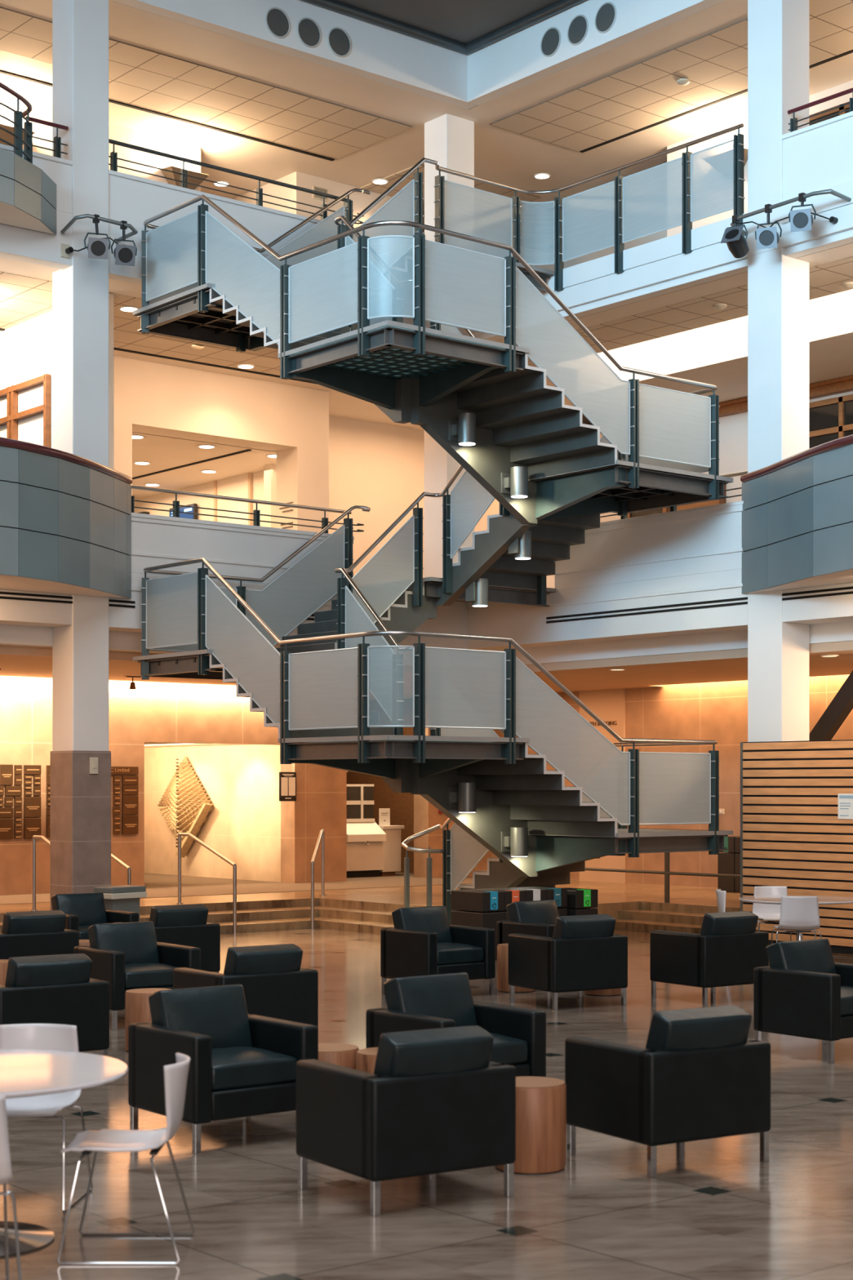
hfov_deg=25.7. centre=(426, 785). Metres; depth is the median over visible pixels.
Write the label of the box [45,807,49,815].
plaque
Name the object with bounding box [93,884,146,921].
waste bin
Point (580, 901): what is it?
recycling bin
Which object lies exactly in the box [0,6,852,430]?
ceiling
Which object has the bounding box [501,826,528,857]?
wall lamp
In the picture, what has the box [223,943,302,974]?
cushion
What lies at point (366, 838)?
cabinet
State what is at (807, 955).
cushion
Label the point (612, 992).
table
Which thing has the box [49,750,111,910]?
column
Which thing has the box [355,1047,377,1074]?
table
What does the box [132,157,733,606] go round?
staircase
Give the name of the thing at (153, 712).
wall
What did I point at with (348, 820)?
shelf
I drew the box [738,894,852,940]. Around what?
round table
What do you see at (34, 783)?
plaque
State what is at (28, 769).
plaque
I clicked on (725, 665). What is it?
ceiling
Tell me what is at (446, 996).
cushion
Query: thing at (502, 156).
ceiling
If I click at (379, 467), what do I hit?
wall
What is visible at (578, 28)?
round speaker
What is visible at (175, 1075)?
cafe chair
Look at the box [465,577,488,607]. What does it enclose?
wall lamp
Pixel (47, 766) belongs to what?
plaque
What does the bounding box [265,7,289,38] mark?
round speaker
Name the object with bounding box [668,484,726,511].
door
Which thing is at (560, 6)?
trim
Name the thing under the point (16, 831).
plaque
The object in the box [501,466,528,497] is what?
wall lamp
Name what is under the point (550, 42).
round speaker
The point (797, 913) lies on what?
cafe chair
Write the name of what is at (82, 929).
seat cushion
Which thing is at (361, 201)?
wall
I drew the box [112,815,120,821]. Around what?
plaque
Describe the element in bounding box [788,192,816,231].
spotlight
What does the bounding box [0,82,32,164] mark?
balustrade
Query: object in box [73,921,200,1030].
armchair
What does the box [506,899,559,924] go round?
cushion
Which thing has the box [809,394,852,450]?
window
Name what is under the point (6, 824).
plaque
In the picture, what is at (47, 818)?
plaque
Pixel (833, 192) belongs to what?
bar
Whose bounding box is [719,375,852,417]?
trim
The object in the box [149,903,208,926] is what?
cushion
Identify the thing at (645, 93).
ceiling
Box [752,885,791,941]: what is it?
cafe chair
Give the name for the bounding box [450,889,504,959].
recycling bin
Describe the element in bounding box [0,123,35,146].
uplight
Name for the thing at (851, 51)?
air slot
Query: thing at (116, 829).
plaque
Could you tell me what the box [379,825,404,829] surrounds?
countertop
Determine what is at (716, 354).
wall
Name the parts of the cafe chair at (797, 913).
sled frame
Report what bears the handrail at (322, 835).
on the steps at (634, 907)
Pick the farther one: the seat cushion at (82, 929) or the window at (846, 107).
the window at (846, 107)
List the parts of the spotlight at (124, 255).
plate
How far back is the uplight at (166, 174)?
28.06 m
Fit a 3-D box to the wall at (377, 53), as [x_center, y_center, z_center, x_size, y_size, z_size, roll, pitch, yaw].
[-5.384,-6.080,22.171,16.000,8.740,0.785,0,0,-40]
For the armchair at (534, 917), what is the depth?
18.36 m
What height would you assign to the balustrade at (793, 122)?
0.304 m
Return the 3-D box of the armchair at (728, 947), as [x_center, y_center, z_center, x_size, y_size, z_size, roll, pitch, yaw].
[2.582,1.547,17.071,0.800,0.806,0.744,0,0,-35]
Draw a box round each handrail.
[30,835,49,911]
[111,853,131,884]
[175,832,238,934]
[308,829,326,929]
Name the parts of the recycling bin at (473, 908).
lid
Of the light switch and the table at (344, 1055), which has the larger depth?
the light switch
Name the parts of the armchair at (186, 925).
panel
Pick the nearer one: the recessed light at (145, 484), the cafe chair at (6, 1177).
the cafe chair at (6, 1177)
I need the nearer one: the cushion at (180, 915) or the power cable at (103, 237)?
the cushion at (180, 915)
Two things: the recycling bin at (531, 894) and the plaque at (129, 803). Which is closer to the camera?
the recycling bin at (531, 894)
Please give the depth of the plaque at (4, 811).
27.44 m
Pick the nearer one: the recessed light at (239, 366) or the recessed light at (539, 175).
the recessed light at (239, 366)
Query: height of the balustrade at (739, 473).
0.374 m
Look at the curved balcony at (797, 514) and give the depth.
21.18 m
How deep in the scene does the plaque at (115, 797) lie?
28.62 m
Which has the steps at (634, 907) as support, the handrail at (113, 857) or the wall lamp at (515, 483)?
the handrail at (113, 857)
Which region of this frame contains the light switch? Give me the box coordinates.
[89,757,97,773]
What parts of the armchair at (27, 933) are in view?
panel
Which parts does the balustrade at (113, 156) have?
post, post, handrail, post, post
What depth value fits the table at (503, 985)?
17.62 m
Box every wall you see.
[0,0,476,666]
[0,95,392,227]
[0,293,113,469]
[0,675,492,895]
[113,355,328,533]
[133,415,424,577]
[144,744,280,882]
[467,0,852,664]
[474,391,852,588]
[492,674,852,888]
[520,80,852,271]
[597,288,852,403]
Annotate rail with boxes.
[433,123,745,291]
[585,852,740,902]
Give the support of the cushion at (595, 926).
on the armchair at (584, 953)
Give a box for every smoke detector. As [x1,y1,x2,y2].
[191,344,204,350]
[676,78,689,85]
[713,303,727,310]
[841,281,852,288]
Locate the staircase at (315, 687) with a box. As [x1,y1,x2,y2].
[132,492,733,924]
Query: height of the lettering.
0.070 m
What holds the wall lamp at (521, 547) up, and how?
attached to the staircase at (331, 300)
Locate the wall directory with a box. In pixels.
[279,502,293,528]
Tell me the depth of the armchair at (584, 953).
16.38 m
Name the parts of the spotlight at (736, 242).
plate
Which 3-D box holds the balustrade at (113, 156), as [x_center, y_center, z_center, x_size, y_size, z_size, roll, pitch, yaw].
[-2.377,-7.742,24.193,3.891,0.404,0.169,0,0,-40]
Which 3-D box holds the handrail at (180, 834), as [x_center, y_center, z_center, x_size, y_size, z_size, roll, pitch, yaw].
[-2.946,1.298,25.059,0.100,1.304,1.450,0,0,-40]
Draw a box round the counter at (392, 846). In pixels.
[379,825,404,875]
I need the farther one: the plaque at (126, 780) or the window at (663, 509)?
the window at (663, 509)
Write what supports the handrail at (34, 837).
on the steps at (634, 907)
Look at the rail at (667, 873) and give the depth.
25.83 m
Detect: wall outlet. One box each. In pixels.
[60,243,73,258]
[829,216,838,223]
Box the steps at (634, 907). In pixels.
[0,872,740,934]
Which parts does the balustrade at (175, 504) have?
post, post, handrail, post, post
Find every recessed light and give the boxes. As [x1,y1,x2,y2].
[118,306,138,311]
[132,434,144,439]
[133,461,151,464]
[144,483,160,486]
[197,444,215,448]
[200,469,217,473]
[213,180,230,186]
[236,364,254,368]
[266,453,275,457]
[371,177,388,184]
[533,173,551,178]
[608,668,625,670]
[820,654,839,657]
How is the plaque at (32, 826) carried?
attached to the wall at (153, 712)
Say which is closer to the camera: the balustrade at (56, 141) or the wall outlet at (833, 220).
the wall outlet at (833, 220)
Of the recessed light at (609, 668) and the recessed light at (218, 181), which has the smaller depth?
the recessed light at (609, 668)
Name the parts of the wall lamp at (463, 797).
lamp shade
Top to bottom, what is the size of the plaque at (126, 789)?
0.144 m
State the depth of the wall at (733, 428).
28.95 m
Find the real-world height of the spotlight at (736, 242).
0.483 m
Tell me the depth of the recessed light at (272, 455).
30.23 m
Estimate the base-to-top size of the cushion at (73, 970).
0.412 m
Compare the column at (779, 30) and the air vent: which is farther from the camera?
the air vent
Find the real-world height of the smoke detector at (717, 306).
0.050 m
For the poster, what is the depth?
21.36 m
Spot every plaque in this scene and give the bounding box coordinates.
[0,764,13,785]
[0,786,4,795]
[0,807,13,817]
[0,817,13,839]
[4,786,22,795]
[4,796,13,806]
[13,764,22,774]
[13,774,22,785]
[13,796,22,806]
[13,807,22,817]
[13,817,22,822]
[13,822,22,827]
[13,828,22,835]
[13,835,22,838]
[23,764,40,774]
[23,775,31,778]
[23,779,31,785]
[23,786,31,789]
[23,790,31,795]
[23,796,40,817]
[23,817,40,839]
[32,775,40,780]
[32,781,40,785]
[32,786,40,795]
[45,764,49,785]
[45,795,49,801]
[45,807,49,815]
[45,816,49,836]
[111,766,137,774]
[111,806,120,814]
[112,775,120,785]
[112,786,120,791]
[112,791,120,794]
[112,795,120,800]
[112,801,120,805]
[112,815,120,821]
[112,821,120,825]
[112,825,120,834]
[121,775,137,785]
[121,785,137,795]
[121,795,137,814]
[121,815,137,834]
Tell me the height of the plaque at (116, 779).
0.144 m
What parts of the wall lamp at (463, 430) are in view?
lamp shade, lamp glass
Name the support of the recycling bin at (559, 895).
on the floor
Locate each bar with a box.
[60,213,137,242]
[730,188,851,235]
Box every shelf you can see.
[346,800,373,804]
[346,818,374,822]
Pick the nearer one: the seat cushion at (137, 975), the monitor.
the seat cushion at (137, 975)
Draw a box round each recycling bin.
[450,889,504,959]
[472,888,525,919]
[496,887,546,901]
[520,886,567,915]
[563,888,598,915]
[718,835,740,892]
[734,836,740,893]
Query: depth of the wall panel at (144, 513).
34.56 m
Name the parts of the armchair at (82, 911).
arm, arm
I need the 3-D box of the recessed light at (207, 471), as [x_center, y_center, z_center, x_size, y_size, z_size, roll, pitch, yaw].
[-3.697,-5.330,31.780,0.288,0.016,0.288,0,0,-40]
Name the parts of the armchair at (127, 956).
arm, leg, panel, panel, arm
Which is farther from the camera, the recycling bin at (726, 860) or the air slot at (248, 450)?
the air slot at (248, 450)
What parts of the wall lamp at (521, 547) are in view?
lamp glass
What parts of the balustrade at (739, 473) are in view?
post, post, handrail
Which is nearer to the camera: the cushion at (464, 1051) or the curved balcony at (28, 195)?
the cushion at (464, 1051)
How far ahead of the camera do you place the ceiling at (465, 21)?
25.40 m
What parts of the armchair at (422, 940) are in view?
leg, panel, arm, panel, arm, leg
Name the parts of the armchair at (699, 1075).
leg, arm, leg, panel, arm, leg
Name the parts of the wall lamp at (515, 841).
lamp shade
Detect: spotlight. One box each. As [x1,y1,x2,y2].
[84,213,111,259]
[111,220,137,266]
[720,214,749,257]
[755,204,782,249]
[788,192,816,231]
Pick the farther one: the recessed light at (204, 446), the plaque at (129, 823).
the recessed light at (204, 446)
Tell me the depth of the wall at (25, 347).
25.24 m
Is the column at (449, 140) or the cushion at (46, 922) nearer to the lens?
the cushion at (46, 922)
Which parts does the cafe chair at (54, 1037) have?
sled frame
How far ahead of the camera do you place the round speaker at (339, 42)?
25.18 m
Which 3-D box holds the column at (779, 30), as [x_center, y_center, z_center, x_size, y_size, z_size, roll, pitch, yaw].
[4.252,-5.230,22.594,0.520,9.640,0.530,0,0,-40]
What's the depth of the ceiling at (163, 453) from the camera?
30.87 m
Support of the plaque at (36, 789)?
attached to the wall at (153, 712)
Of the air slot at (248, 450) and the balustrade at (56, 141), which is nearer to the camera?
the balustrade at (56, 141)
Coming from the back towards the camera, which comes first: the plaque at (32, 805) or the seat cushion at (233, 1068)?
the plaque at (32, 805)
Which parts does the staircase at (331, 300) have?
post, guard panel, panel frame, guard panel, post, underside frame, post, panel frame, guard panel, post, guard panel, panel frame, panel frame, guard panel, post, post, post, handrail, post, guard panel, panel frame, guard panel, panel frame, panel frame, post, handrail, post, post, handrail, post, post, guard panel, guard panel, panel frame, guard panel, panel frame, post, post, post, guard panel, panel frame, guard panel, post, post, underside frame, panel frame, guard panel, guard panel, panel frame, post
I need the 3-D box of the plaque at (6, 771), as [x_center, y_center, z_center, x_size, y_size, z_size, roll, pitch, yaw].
[-6.169,-0.154,27.454,0.200,0.302,0.048,0,0,-40]
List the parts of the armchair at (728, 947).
leg, arm, leg, leg, panel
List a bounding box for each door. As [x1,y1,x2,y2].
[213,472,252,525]
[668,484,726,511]
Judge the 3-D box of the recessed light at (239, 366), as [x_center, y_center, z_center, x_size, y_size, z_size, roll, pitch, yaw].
[-2.711,-6.280,28.052,0.275,0.016,0.275,0,0,-40]
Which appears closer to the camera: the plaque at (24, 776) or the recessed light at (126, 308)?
the recessed light at (126, 308)
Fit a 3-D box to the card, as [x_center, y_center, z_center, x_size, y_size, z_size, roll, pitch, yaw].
[-0.748,0.565,33.347,0.240,0.310,0.014,0,0,-40]
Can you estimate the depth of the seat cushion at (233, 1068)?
10.18 m
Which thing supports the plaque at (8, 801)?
attached to the wall at (153, 712)
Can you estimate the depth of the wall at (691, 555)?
23.90 m
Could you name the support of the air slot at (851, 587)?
attached to the wall at (691, 555)
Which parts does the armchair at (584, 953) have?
leg, arm, leg, leg, panel, leg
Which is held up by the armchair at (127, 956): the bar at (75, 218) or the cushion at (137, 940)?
the cushion at (137, 940)
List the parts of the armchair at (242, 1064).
leg, arm, panel, leg, leg, panel, arm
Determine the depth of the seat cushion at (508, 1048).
10.93 m
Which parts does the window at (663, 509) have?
pane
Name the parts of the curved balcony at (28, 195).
cladding panel, cladding panel, cladding panel, cladding panel, cladding panel, cladding panel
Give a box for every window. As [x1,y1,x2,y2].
[0,373,50,447]
[627,506,668,518]
[809,101,849,125]
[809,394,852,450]
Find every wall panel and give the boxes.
[137,511,149,514]
[740,739,852,955]
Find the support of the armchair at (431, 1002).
on the floor
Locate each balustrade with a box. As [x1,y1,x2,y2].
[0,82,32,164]
[25,115,68,157]
[108,138,364,224]
[131,484,364,533]
[600,471,747,519]
[787,87,852,132]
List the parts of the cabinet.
glass, glass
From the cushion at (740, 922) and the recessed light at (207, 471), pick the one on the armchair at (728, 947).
the cushion at (740, 922)
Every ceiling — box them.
[0,0,852,253]
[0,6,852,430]
[0,640,852,700]
[132,431,275,499]
[144,742,244,747]
[336,0,559,44]
[489,0,852,366]
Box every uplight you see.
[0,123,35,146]
[160,165,208,190]
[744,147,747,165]
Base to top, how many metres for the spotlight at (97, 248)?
0.546 m
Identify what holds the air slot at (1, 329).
attached to the ceiling at (140, 77)
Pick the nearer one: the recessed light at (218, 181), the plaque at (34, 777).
the plaque at (34, 777)
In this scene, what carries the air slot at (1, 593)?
attached to the wall at (377, 53)
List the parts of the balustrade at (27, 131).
handrail, post, post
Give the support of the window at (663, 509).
in the wall at (733, 428)
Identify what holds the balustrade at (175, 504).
on the wall at (377, 53)
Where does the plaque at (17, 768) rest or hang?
attached to the wall at (153, 712)
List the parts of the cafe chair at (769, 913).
sled frame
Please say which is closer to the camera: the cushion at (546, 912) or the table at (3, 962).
the table at (3, 962)
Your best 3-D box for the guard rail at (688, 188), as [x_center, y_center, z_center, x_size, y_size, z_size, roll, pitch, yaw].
[1.934,-7.329,23.426,2.029,1.378,3.610,0,0,-40]
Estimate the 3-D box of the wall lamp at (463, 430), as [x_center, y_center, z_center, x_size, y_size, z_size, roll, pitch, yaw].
[0.436,-4.128,21.718,0.245,0.348,0.280,0,0,-40]
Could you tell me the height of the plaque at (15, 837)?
0.038 m
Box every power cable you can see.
[70,237,118,251]
[738,212,830,227]
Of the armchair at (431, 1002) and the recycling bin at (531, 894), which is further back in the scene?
the recycling bin at (531, 894)
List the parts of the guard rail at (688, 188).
post, guard panel, panel frame, post, panel frame, post, panel frame, guard panel, handrail, post, panel frame, guard panel, post, panel frame, guard panel, post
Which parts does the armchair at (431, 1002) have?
panel, arm, arm, panel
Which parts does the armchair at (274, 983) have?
arm, panel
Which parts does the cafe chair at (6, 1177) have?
sled frame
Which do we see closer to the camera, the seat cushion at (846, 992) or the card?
the seat cushion at (846, 992)
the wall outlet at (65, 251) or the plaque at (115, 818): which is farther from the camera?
the plaque at (115, 818)
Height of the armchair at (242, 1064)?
0.806 m
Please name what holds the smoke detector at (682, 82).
attached to the ceiling at (645, 93)
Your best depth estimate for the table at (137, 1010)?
13.62 m
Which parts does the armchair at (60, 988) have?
panel, arm, leg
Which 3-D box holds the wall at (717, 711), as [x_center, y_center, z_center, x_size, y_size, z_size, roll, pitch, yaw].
[7.504,-0.190,26.412,0.740,3.620,19.100,0,0,-40]
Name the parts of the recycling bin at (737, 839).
lid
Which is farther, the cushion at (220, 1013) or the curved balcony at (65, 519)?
the curved balcony at (65, 519)
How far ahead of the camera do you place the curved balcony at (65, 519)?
21.36 m
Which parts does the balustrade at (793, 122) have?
post, handrail, post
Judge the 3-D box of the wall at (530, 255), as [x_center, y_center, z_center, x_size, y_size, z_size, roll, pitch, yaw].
[7.404,-8.335,26.329,3.000,2.830,19.100,0,0,-40]
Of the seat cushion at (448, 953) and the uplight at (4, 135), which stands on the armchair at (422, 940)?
the seat cushion at (448, 953)
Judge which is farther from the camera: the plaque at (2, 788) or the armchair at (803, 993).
the plaque at (2, 788)
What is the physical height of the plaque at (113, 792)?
0.046 m
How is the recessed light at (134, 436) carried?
in the ceiling at (163, 453)
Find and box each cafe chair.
[0,1023,92,1213]
[0,1095,22,1279]
[56,1053,195,1264]
[715,888,765,931]
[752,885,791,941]
[768,896,822,966]
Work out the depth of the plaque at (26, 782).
27.65 m
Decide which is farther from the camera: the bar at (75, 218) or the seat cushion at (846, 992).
the bar at (75, 218)
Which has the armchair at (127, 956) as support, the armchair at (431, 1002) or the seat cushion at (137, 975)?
the seat cushion at (137, 975)
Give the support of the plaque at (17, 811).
attached to the wall at (153, 712)
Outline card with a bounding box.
[378,808,390,826]
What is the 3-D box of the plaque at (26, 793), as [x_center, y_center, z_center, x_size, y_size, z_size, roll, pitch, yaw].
[-5.899,0.115,27.678,0.120,0.080,0.048,0,0,-40]
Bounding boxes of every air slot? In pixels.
[0,70,334,160]
[0,328,317,384]
[0,591,314,620]
[132,448,251,479]
[546,586,852,623]
[579,49,852,152]
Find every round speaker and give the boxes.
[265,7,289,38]
[296,17,320,48]
[327,26,351,57]
[540,26,560,57]
[567,14,588,45]
[595,1,616,33]
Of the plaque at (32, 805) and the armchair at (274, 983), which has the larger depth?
the plaque at (32, 805)
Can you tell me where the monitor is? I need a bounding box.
[168,503,197,519]
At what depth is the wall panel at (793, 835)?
21.88 m
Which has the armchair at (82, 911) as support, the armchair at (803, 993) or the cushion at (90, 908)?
the cushion at (90, 908)
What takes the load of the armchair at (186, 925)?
on the floor
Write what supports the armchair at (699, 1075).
on the floor
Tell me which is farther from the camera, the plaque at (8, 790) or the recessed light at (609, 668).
the plaque at (8, 790)
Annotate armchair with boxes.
[0,910,79,959]
[0,953,109,1056]
[50,892,138,939]
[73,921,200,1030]
[113,903,220,973]
[128,984,318,1154]
[173,943,318,1027]
[295,1025,515,1216]
[365,972,546,1076]
[380,906,495,995]
[496,899,559,965]
[508,914,627,1010]
[564,1004,770,1177]
[650,911,768,1005]
[753,938,852,1063]
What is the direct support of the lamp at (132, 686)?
hanging from the ceiling at (725, 665)
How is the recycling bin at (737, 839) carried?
on the steps at (634, 907)
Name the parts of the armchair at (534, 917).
panel, arm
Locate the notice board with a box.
[279,772,296,800]
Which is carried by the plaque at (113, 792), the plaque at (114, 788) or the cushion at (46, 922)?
the plaque at (114, 788)
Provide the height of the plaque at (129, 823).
0.289 m
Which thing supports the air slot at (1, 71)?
attached to the ceiling at (502, 156)
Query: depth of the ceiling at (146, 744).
31.95 m
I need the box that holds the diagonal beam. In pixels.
[809,670,852,740]
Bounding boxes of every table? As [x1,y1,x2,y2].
[0,959,8,986]
[0,1048,128,1257]
[79,939,89,946]
[124,987,170,1051]
[318,1043,359,1069]
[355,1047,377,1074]
[495,1076,566,1174]
[497,943,535,992]
[583,988,621,995]
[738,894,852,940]
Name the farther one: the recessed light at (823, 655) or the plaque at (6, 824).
the plaque at (6, 824)
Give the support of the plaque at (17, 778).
attached to the wall at (153, 712)
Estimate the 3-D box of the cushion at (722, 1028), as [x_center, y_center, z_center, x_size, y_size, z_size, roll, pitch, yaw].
[1.383,1.350,9.596,0.558,0.412,0.279,0,0,-32]
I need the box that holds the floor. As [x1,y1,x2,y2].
[0,928,852,1279]
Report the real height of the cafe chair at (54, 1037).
0.801 m
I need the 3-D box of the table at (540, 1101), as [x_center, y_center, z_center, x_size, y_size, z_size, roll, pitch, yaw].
[0.529,1.731,9.542,0.370,0.438,0.370,0,0,-40]
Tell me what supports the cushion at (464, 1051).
on the armchair at (434, 1100)
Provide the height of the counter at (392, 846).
0.900 m
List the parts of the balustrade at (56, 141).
handrail, post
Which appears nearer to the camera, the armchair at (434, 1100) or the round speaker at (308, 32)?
the armchair at (434, 1100)
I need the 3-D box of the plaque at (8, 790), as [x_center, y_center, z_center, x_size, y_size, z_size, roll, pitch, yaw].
[-6.080,0.083,27.528,0.264,0.144,0.048,0,0,-40]
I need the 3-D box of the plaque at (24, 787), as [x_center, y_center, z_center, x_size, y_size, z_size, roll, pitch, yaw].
[-5.899,0.038,27.678,0.120,0.053,0.048,0,0,-40]
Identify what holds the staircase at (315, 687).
on the floor
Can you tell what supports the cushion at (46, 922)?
on the armchair at (27, 933)
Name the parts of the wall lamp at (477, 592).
lamp shade, lamp glass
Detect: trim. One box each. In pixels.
[302,0,585,54]
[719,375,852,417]
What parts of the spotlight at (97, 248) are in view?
plate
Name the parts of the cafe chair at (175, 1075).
sled frame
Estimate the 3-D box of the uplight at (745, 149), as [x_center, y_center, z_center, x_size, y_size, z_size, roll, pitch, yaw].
[4.404,-9.079,27.350,0.306,0.328,0.668,0,0,-40]
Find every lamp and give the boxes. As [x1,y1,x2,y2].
[124,675,140,689]
[448,413,475,445]
[448,782,475,813]
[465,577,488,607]
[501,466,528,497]
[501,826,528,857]
[508,529,531,559]
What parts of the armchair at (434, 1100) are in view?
leg, arm, leg, panel, arm, leg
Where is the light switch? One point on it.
(93, 761)
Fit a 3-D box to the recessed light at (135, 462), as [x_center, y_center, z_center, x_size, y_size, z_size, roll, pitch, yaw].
[-4.706,-5.330,30.945,0.288,0.016,0.288,0,0,-40]
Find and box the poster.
[838,793,852,818]
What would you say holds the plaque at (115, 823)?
attached to the wall at (153, 712)
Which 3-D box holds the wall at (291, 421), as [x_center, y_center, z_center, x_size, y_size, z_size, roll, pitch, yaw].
[-3.633,-4.500,28.600,4.900,3.700,0.580,0,0,-40]
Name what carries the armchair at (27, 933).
on the floor
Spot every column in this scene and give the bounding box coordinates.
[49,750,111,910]
[52,0,108,751]
[424,113,474,241]
[424,430,474,577]
[747,0,809,742]
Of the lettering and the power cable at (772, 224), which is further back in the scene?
the lettering
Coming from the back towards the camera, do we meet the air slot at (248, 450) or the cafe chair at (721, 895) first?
the air slot at (248, 450)
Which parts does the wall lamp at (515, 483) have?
lamp shade, lamp glass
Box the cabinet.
[346,784,386,877]
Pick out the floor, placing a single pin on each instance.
(712, 1210)
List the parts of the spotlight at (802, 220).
plate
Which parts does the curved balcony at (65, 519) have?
cladding panel, cladding panel, cladding panel, cladding panel, cladding panel, cladding panel, cladding panel, cladding panel, cladding panel, cladding panel, cladding panel, cladding panel, cladding panel, cladding panel, cladding panel, cladding panel, cladding panel, cladding panel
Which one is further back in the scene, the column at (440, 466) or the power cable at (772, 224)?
the column at (440, 466)
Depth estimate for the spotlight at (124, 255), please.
22.42 m
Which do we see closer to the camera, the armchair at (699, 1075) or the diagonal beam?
the armchair at (699, 1075)
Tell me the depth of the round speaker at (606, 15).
24.49 m
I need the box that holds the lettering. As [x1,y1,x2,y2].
[589,720,617,725]
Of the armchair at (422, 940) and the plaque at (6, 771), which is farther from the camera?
the plaque at (6, 771)
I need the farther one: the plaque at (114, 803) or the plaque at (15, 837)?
the plaque at (114, 803)
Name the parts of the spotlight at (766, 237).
plate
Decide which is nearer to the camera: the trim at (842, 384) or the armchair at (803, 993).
the armchair at (803, 993)
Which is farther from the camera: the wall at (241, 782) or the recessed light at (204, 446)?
the wall at (241, 782)
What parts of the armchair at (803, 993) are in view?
leg, panel, arm, leg, leg, arm, panel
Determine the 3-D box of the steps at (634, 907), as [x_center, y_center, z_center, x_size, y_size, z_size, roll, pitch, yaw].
[-0.121,1.932,25.224,28.000,0.636,27.000,0,0,-40]
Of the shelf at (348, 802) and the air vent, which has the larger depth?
the shelf at (348, 802)
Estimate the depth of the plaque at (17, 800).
27.55 m
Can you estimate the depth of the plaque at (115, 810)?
28.61 m
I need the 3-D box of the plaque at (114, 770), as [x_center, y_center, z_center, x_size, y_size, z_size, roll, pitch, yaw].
[-4.859,-0.225,28.539,1.044,0.127,0.049,0,0,-40]
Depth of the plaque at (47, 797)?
27.87 m
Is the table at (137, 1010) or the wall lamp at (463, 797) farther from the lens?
the wall lamp at (463, 797)
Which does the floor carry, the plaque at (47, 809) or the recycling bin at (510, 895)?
the recycling bin at (510, 895)
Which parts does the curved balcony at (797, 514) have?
cladding panel, cladding panel, cladding panel, cladding panel, cladding panel, cladding panel, cladding panel, cladding panel, cladding panel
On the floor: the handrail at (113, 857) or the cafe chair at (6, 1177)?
the cafe chair at (6, 1177)
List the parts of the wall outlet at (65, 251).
plate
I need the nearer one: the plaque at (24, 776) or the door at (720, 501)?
the plaque at (24, 776)
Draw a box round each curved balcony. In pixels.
[0,147,56,234]
[0,436,132,599]
[740,434,852,594]
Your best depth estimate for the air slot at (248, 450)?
31.00 m
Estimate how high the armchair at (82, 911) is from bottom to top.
0.806 m
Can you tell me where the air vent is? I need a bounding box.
[312,185,328,201]
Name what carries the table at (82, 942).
on the floor
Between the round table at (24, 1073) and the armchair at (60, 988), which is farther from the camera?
the armchair at (60, 988)
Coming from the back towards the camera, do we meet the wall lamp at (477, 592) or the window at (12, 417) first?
the window at (12, 417)
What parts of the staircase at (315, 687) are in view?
post, guard panel, panel frame, underside frame, panel frame, guard panel, post, post, panel frame, guard panel, post, guard panel, panel frame, panel frame, guard panel, post, post, post, handrail, post, guard panel, panel frame, guard panel, panel frame, panel frame, post, post, post, handrail, handrail, handrail, post, post, guard panel, panel frame, guard panel, guard panel, panel frame, post, guard panel, panel frame, guard panel, post, post, guard panel, panel frame, post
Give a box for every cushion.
[1,910,66,933]
[4,953,92,986]
[50,892,106,925]
[78,924,91,939]
[88,921,159,964]
[124,962,179,989]
[148,984,253,1048]
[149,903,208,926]
[211,1046,297,1090]
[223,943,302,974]
[373,1025,493,1075]
[383,972,477,1026]
[391,906,452,942]
[437,942,484,964]
[488,1032,528,1065]
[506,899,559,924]
[552,914,616,937]
[645,1004,751,1050]
[699,911,758,934]
[765,938,836,973]
[840,986,852,1016]
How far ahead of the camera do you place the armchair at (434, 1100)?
8.67 m
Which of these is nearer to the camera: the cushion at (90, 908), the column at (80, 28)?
the cushion at (90, 908)
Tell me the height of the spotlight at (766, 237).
0.531 m
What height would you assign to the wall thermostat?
0.080 m
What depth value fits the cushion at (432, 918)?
17.53 m
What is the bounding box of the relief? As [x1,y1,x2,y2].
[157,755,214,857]
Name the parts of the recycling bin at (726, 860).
lid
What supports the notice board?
attached to the wall at (153, 712)
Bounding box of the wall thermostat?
[719,808,724,813]
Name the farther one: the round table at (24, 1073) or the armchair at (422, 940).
the armchair at (422, 940)

